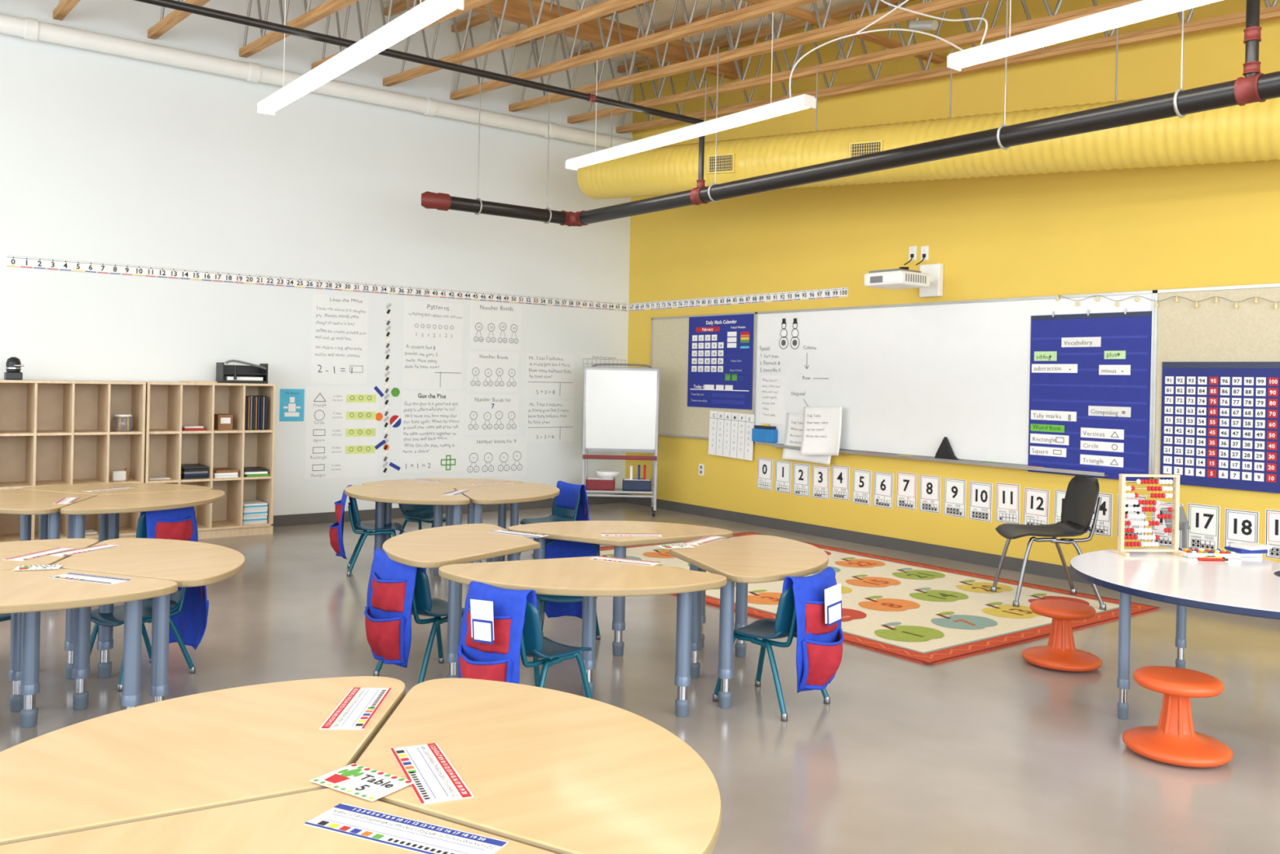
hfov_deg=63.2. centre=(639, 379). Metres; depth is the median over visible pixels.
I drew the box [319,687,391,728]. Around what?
name tag
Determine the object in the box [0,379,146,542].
cubby shelf
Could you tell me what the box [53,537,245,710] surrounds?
table
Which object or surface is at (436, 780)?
name tag
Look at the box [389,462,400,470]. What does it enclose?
paper arrow
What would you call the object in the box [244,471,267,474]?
book
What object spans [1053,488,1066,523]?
number card
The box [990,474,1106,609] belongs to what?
chair
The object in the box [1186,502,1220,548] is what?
number card
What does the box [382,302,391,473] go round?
chain
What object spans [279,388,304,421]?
poster
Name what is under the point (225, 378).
paper stack
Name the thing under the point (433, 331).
chart
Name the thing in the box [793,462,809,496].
number card
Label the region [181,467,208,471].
book
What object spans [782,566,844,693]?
pocket
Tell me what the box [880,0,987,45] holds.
power cable
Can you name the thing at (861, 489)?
number card
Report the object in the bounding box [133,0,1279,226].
pipe
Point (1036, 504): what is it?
number card
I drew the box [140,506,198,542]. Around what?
pocket
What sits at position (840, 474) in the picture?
number card
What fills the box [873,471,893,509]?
number card
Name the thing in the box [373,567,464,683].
chair
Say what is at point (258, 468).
book
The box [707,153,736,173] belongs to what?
grille
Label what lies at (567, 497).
pocket
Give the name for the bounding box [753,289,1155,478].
whiteboard
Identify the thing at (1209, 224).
wall
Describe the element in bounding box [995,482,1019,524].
number card
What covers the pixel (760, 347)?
board writing
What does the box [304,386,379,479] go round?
chart
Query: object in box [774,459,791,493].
number card
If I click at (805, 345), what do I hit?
board writing
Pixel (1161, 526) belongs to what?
number card
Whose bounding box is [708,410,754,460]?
chart
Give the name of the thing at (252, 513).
workbook
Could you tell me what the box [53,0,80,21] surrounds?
roof truss
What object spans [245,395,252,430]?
folder
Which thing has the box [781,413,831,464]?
paper sheet
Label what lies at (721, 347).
chart
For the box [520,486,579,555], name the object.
chair
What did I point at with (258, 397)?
folder
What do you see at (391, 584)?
pocket
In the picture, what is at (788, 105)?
diffuser
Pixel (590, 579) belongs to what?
table
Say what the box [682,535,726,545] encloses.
name tag
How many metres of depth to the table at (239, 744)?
2.16 m
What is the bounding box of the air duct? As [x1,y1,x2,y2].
[577,27,1279,199]
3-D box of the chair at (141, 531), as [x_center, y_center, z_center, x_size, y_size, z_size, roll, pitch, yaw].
[-3.060,1.056,6.467,0.398,0.559,0.359,1,0,30]
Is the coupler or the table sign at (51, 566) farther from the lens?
the coupler
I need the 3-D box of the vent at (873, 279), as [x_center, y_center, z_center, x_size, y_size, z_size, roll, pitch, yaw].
[1.870,-0.796,8.242,0.010,0.050,0.120,1,0,-38]
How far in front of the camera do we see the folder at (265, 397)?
9.02 m
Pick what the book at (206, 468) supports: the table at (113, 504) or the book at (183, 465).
the book at (183, 465)
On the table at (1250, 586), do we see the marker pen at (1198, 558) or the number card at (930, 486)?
the marker pen at (1198, 558)
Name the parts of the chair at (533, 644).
backrest, leg, leg, seat, leg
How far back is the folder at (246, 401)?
8.91 m
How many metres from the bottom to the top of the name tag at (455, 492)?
0.003 m
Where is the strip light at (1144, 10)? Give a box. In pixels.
[946,0,1222,71]
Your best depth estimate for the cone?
8.41 m
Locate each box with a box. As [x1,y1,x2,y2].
[111,467,128,480]
[182,425,204,430]
[213,413,232,430]
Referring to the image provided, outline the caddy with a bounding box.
[751,423,777,442]
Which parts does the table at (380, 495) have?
leg, leg, leg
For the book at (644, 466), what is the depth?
10.80 m
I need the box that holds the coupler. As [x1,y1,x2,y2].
[908,20,937,31]
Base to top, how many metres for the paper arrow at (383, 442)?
0.097 m
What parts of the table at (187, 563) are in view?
leg, leg, leg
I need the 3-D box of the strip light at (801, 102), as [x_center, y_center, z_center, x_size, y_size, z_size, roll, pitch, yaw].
[0.260,-2.191,7.736,0.118,0.858,2.724,1,0,-38]
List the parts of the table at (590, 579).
leg, leg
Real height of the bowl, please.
0.080 m
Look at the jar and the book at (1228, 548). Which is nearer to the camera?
the book at (1228, 548)
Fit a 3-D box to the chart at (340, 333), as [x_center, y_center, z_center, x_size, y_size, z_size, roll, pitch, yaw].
[-2.823,-0.379,9.812,0.541,0.828,0.004,1,0,-38]
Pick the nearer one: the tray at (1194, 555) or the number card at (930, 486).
the tray at (1194, 555)
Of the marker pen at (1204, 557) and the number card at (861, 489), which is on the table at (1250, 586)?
the marker pen at (1204, 557)
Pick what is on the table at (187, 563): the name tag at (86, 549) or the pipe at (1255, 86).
the name tag at (86, 549)
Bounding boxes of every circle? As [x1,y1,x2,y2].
[375,412,382,420]
[389,415,400,427]
[391,387,399,396]
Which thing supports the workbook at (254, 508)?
on the workbook at (266, 509)
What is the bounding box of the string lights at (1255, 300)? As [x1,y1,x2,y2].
[1056,294,1278,309]
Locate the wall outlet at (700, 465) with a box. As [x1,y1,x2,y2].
[698,463,703,475]
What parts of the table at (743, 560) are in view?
leg, leg, leg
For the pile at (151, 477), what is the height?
0.008 m
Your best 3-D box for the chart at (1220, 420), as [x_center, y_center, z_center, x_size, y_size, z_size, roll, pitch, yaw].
[3.781,0.293,6.792,0.012,0.822,0.756,1,0,-38]
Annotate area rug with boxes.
[531,532,1159,664]
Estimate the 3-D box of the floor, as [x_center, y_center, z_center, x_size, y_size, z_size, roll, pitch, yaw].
[-0.909,1.431,3.226,12.200,0.100,13.200,1,0,-38]
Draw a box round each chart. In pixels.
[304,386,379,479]
[311,293,368,383]
[400,390,466,472]
[403,300,463,389]
[464,435,526,477]
[465,394,519,435]
[467,351,519,391]
[470,301,521,350]
[526,352,574,397]
[526,400,574,442]
[582,354,626,368]
[687,313,754,409]
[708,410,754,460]
[1027,308,1151,480]
[1160,361,1279,493]
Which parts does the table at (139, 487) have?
leg, leg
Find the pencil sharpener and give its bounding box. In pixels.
[4,356,24,380]
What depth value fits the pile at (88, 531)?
8.29 m
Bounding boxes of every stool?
[1022,599,1102,671]
[1122,666,1232,767]
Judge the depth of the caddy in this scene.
10.00 m
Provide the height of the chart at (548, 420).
0.451 m
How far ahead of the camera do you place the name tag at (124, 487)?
6.89 m
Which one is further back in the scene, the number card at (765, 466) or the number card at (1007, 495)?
the number card at (765, 466)
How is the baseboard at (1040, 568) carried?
attached to the wall at (1209, 224)
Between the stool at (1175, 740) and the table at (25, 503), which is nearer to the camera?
the stool at (1175, 740)
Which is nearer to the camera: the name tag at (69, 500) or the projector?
the name tag at (69, 500)
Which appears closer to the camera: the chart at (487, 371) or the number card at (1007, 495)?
the number card at (1007, 495)
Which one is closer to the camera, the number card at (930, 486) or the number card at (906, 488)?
the number card at (930, 486)
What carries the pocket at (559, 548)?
hanging from the chair at (555, 598)
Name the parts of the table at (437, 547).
leg, leg, leg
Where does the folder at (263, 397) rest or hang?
on the cubby shelf at (169, 406)
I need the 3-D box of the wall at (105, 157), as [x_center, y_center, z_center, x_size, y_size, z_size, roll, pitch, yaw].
[-4.842,-1.252,8.359,12.200,5.100,0.200,1,0,-38]
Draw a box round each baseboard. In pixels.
[273,493,624,526]
[624,493,1099,586]
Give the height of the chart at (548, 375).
0.472 m
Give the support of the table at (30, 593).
on the floor
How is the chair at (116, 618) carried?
on the floor
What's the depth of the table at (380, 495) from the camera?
7.04 m
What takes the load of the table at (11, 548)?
on the floor
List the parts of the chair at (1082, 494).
leg, leg, seat, leg, backrest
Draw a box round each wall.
[0,0,633,515]
[625,0,1279,577]
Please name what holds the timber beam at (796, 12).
attached to the wall at (1209, 224)
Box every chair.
[0,613,10,621]
[89,586,195,691]
[135,511,146,537]
[346,496,404,576]
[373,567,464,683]
[398,503,445,534]
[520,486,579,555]
[520,601,592,698]
[536,539,600,639]
[712,586,830,721]
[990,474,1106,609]
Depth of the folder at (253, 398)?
8.95 m
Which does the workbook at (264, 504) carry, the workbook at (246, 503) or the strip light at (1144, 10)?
the workbook at (246, 503)
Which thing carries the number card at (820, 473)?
attached to the wall at (1209, 224)
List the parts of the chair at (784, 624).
leg, leg, seat, leg, backrest, leg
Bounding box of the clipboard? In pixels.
[180,380,217,382]
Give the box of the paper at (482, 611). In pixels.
[470,599,493,644]
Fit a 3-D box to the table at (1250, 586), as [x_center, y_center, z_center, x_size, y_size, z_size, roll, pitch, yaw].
[2.476,1.152,4.515,1.100,0.600,1.600,1,0,-1]
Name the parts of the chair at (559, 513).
seat, backrest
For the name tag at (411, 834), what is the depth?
1.82 m
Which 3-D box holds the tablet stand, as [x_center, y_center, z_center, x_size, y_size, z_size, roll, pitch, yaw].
[2.748,0.753,5.255,0.200,0.210,0.141,1,0,-34]
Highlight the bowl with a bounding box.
[595,469,620,479]
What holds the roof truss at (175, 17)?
attached to the wall at (105, 157)
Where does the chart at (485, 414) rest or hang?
attached to the wall at (105, 157)
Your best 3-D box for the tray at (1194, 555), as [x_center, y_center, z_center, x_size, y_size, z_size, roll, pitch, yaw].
[2.763,0.846,5.080,0.260,0.024,0.150,1,0,0]
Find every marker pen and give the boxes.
[1197,557,1228,560]
[1204,556,1225,558]
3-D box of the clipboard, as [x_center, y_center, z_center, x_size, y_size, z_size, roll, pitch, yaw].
[-3.743,0.015,8.828,0.220,0.012,0.300,1,0,-38]
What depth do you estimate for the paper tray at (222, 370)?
9.05 m
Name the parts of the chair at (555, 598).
leg, leg, seat, backrest, leg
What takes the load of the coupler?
hanging from the power cable at (882, 1)
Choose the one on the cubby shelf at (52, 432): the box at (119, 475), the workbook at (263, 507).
the box at (119, 475)
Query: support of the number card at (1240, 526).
attached to the wall at (1209, 224)
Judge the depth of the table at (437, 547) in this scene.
4.85 m
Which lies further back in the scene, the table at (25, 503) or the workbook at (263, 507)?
the workbook at (263, 507)
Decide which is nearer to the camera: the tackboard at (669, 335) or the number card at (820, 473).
the number card at (820, 473)
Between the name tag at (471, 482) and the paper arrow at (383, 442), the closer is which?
the name tag at (471, 482)
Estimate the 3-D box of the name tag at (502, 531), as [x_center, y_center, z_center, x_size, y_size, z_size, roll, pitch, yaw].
[-0.619,0.785,5.330,0.310,0.003,0.100,1,0,30]
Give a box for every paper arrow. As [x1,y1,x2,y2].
[373,386,384,397]
[374,439,386,448]
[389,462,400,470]
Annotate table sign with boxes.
[12,564,62,570]
[309,763,414,800]
[657,543,695,548]
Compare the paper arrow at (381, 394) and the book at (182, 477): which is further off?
the paper arrow at (381, 394)
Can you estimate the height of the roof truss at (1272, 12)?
1.446 m
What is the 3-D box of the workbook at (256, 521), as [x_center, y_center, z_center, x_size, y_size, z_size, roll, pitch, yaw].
[-3.393,1.217,9.075,0.200,0.014,0.270,1,0,-38]
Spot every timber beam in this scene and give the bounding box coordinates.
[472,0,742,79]
[742,0,946,64]
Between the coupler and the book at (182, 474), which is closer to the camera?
the coupler
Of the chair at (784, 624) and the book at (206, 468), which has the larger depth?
the book at (206, 468)
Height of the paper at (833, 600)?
0.167 m
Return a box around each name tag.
[3,547,75,560]
[47,543,121,556]
[48,573,131,584]
[53,497,80,503]
[84,486,134,491]
[304,803,508,853]
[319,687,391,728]
[390,742,474,804]
[403,478,441,482]
[441,489,469,495]
[471,482,514,484]
[488,529,549,537]
[588,555,661,565]
[600,533,662,536]
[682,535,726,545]
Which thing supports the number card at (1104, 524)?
attached to the wall at (1209, 224)
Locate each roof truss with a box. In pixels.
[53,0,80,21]
[147,0,210,39]
[239,0,358,57]
[311,0,494,70]
[382,0,650,86]
[449,0,821,100]
[508,0,993,111]
[567,0,1142,124]
[616,0,1279,133]
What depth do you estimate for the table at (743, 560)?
4.74 m
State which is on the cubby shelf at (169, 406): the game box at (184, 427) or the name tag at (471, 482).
the game box at (184, 427)
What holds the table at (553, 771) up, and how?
on the floor
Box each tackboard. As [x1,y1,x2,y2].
[650,311,755,439]
[1151,283,1279,479]
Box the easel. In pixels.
[582,363,660,515]
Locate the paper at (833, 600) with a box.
[824,582,842,626]
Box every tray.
[215,360,267,383]
[582,454,657,460]
[770,444,1108,476]
[1178,547,1241,559]
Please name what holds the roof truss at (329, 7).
attached to the wall at (105, 157)
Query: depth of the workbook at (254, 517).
8.97 m
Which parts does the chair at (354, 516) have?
backrest, leg, leg, seat, leg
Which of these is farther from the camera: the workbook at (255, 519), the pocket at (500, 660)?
the workbook at (255, 519)
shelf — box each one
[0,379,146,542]
[139,381,275,539]
[586,488,653,493]
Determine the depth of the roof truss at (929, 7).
8.24 m
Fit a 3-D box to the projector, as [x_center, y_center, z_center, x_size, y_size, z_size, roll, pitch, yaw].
[2.163,-0.825,8.404,0.670,0.270,0.382,1,0,-38]
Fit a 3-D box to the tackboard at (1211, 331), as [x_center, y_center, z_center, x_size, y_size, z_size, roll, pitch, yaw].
[4.569,0.051,5.807,0.030,1.290,3.391,1,0,-38]
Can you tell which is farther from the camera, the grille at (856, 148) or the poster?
the poster
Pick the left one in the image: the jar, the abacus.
the jar
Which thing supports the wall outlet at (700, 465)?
attached to the wall at (1209, 224)
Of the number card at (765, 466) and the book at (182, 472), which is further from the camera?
the number card at (765, 466)
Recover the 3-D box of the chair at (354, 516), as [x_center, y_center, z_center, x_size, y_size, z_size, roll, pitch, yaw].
[-1.878,1.081,7.413,0.398,0.559,0.359,1,0,-15]
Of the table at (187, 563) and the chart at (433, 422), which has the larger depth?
the chart at (433, 422)
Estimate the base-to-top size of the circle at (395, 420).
0.120 m
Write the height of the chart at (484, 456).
0.414 m
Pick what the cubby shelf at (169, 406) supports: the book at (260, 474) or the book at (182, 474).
the book at (260, 474)
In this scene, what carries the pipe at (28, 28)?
attached to the wall at (105, 157)
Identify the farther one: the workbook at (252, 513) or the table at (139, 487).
the workbook at (252, 513)
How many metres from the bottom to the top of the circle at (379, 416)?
0.080 m
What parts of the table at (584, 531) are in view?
leg, leg, leg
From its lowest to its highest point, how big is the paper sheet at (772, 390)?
0.458 m
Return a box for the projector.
[864,262,943,297]
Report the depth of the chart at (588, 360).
11.68 m
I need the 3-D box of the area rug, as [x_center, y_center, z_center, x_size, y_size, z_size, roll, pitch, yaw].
[1.238,1.420,7.439,2.400,0.013,3.780,1,0,-38]
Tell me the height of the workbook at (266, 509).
0.014 m
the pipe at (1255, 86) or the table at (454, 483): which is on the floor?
the table at (454, 483)
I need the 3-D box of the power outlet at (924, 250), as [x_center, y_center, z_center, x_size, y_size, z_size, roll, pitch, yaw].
[2.345,-1.034,8.659,0.077,0.164,0.075,1,0,-38]
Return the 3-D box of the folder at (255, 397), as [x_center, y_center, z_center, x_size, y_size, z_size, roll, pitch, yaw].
[-3.382,0.283,9.067,0.013,0.280,0.260,1,0,-38]
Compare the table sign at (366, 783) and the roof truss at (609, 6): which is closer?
the table sign at (366, 783)
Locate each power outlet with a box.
[903,245,916,265]
[915,245,928,265]
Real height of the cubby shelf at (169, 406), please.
1.300 m
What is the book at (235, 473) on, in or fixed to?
on the book at (214, 476)
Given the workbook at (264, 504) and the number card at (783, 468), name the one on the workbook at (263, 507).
the workbook at (264, 504)
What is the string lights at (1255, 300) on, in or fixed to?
attached to the tackboard at (1211, 331)
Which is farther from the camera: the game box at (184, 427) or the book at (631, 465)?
the book at (631, 465)
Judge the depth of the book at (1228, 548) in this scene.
5.06 m
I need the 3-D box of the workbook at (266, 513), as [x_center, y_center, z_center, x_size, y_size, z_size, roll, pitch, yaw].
[-3.388,1.159,9.070,0.200,0.014,0.270,1,0,-38]
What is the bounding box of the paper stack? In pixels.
[223,376,262,380]
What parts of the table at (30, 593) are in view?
leg, leg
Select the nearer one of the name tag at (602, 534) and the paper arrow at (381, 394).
the name tag at (602, 534)
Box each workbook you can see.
[242,516,266,519]
[242,518,266,520]
[242,520,266,523]
[242,521,266,524]
[243,499,267,506]
[243,504,266,507]
[243,506,267,509]
[243,508,267,511]
[243,509,266,512]
[243,511,266,514]
[243,512,267,515]
[243,515,266,517]
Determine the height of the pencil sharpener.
0.175 m
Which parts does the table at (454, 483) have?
leg, leg, leg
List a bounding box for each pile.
[84,528,97,533]
[148,475,170,479]
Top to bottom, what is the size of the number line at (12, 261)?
0.090 m
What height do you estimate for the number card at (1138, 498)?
0.303 m
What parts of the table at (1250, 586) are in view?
leg, leg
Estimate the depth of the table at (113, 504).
6.32 m
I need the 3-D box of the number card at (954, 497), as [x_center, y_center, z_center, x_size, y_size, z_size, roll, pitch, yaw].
[2.542,0.951,8.411,0.004,0.303,0.205,1,0,-38]
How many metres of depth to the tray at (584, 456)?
10.65 m
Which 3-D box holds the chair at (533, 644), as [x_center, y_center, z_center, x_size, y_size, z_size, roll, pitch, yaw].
[-0.420,1.112,4.180,0.359,0.559,0.398,1,0,40]
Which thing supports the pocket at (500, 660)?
hanging from the chair at (533, 644)
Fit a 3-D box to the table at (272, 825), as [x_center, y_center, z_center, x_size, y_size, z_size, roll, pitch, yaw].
[-0.612,1.087,1.599,1.064,0.600,0.748,1,0,30]
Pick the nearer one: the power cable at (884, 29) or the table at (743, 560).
the table at (743, 560)
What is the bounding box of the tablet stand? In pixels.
[1160,506,1199,548]
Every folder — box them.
[244,396,249,429]
[244,397,247,428]
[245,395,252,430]
[248,395,259,430]
[252,396,257,429]
[252,397,254,428]
[259,395,266,429]
[259,396,264,429]
[259,397,262,428]
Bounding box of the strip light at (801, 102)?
[564,12,816,170]
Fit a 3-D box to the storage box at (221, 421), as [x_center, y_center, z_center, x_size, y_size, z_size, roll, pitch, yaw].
[-3.586,0.359,8.934,0.120,0.130,0.202,1,0,-38]
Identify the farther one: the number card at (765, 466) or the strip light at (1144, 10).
the number card at (765, 466)
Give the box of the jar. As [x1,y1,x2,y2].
[113,413,132,431]
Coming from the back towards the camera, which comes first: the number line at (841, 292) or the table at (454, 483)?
the number line at (841, 292)
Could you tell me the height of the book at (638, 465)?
0.140 m
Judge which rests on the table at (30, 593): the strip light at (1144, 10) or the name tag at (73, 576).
the name tag at (73, 576)
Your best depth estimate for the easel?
10.76 m
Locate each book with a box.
[181,463,207,468]
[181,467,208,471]
[181,471,208,474]
[181,473,208,476]
[181,475,207,479]
[213,467,239,472]
[213,471,238,475]
[213,475,238,478]
[244,466,267,471]
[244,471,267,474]
[244,473,268,476]
[630,464,632,479]
[637,464,639,479]
[643,465,646,479]
[1224,546,1267,553]
[1230,542,1271,550]
[1238,552,1262,557]
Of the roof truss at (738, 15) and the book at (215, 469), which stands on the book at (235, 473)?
the book at (215, 469)
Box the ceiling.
[373,0,872,64]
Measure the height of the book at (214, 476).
0.020 m
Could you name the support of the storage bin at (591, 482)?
on the easel
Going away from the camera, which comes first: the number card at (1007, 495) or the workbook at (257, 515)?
the number card at (1007, 495)
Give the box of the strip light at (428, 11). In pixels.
[257,0,463,115]
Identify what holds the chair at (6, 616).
on the floor
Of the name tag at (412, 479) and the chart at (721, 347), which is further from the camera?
the chart at (721, 347)
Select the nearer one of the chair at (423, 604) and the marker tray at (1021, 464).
the chair at (423, 604)
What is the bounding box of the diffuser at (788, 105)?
[566,97,808,168]
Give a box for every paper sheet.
[760,375,785,423]
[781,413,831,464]
[800,405,842,455]
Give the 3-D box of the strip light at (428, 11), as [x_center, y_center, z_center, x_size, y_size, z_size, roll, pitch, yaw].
[-1.723,-2.229,6.067,0.118,0.851,2.724,1,0,-38]
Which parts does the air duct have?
hanger rod, hanger rod, hanger rod, hanger rod, hanger rod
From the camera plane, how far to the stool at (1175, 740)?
3.96 m
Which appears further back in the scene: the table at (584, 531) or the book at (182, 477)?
the book at (182, 477)
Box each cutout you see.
[778,318,788,348]
[790,318,799,349]
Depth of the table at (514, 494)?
7.24 m
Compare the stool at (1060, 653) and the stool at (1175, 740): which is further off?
the stool at (1060, 653)
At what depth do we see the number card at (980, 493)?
8.22 m
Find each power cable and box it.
[789,28,962,97]
[856,0,909,33]
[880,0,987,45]
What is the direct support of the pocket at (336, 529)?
hanging from the chair at (354, 516)
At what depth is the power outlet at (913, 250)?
8.76 m
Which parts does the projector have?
wall plate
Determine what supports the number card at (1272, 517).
attached to the wall at (1209, 224)
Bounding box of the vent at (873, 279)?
[870,275,882,283]
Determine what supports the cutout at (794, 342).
attached to the whiteboard
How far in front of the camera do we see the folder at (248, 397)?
8.93 m
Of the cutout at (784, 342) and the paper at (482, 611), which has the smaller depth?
the paper at (482, 611)
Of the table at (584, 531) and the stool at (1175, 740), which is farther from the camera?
the table at (584, 531)
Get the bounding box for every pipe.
[0,13,635,148]
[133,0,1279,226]
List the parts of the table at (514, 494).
leg, leg, leg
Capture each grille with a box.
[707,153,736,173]
[848,140,884,157]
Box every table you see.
[0,488,96,541]
[0,537,98,711]
[0,568,177,728]
[0,675,405,844]
[0,787,557,853]
[20,483,213,542]
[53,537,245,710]
[60,489,225,539]
[344,484,470,575]
[355,677,721,853]
[362,478,523,561]
[382,523,540,678]
[438,555,727,716]
[454,482,559,563]
[507,520,733,656]
[669,534,828,708]
[1070,547,1279,719]
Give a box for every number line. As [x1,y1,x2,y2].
[6,255,627,311]
[629,287,848,311]
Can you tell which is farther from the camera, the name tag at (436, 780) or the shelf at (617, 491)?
the shelf at (617, 491)
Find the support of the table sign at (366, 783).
on the table at (553, 771)
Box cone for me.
[934,436,959,460]
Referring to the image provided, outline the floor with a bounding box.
[0,502,1279,853]
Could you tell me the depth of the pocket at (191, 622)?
4.92 m
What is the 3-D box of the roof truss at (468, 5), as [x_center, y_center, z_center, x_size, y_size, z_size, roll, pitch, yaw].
[0.058,-2.806,5.682,0.064,1.446,10.000,1,0,-38]
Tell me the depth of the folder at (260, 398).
8.99 m
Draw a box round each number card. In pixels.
[756,457,773,490]
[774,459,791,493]
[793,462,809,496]
[812,465,829,499]
[831,465,849,500]
[852,468,871,505]
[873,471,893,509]
[896,471,916,510]
[919,474,940,513]
[943,477,966,517]
[968,480,992,522]
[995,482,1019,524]
[1022,487,1049,524]
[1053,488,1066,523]
[1085,492,1112,536]
[1116,493,1146,540]
[1151,501,1182,547]
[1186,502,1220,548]
[1224,508,1259,546]
[1265,509,1279,559]
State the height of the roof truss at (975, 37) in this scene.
1.446 m
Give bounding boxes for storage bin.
[585,476,615,490]
[622,477,651,491]
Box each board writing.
[760,346,779,372]
[791,345,828,406]
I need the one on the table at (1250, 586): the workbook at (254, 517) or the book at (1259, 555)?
the book at (1259, 555)
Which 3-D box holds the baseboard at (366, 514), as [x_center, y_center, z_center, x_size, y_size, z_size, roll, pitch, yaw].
[-4.908,1.247,8.214,12.000,0.100,0.012,1,0,-38]
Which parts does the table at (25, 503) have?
leg, leg, leg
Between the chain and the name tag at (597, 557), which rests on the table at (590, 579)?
the name tag at (597, 557)
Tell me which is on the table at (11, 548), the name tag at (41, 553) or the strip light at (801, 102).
the name tag at (41, 553)
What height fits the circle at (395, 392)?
0.090 m
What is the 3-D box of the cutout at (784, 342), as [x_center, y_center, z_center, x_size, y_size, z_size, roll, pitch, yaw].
[1.369,-0.440,9.916,0.006,0.289,0.120,1,0,-38]
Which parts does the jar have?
lid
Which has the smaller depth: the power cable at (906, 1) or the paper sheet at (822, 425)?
the power cable at (906, 1)
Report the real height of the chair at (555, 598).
0.530 m
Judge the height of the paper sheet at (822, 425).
0.463 m
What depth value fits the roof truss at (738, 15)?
8.32 m
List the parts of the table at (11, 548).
leg, leg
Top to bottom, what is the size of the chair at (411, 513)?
0.559 m
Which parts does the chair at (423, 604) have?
leg, backrest, leg, seat, leg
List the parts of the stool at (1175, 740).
stem, seat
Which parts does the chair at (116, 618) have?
leg, leg, seat, leg, leg, backrest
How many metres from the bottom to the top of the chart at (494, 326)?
0.481 m
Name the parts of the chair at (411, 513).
leg, backrest, leg, seat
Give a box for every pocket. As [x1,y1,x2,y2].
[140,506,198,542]
[168,585,208,649]
[328,484,356,559]
[364,547,426,667]
[457,580,537,684]
[545,537,599,618]
[555,480,589,520]
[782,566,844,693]
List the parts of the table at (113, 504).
leg, leg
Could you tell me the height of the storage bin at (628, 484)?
0.115 m
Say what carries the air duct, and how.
hanging from the roof truss at (975, 37)
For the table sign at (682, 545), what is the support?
on the table at (743, 560)
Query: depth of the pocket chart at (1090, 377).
7.48 m
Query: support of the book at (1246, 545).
on the book at (1228, 548)
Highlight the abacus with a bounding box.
[1111,473,1183,556]
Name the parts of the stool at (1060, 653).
stem, seat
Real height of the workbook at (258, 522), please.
0.014 m

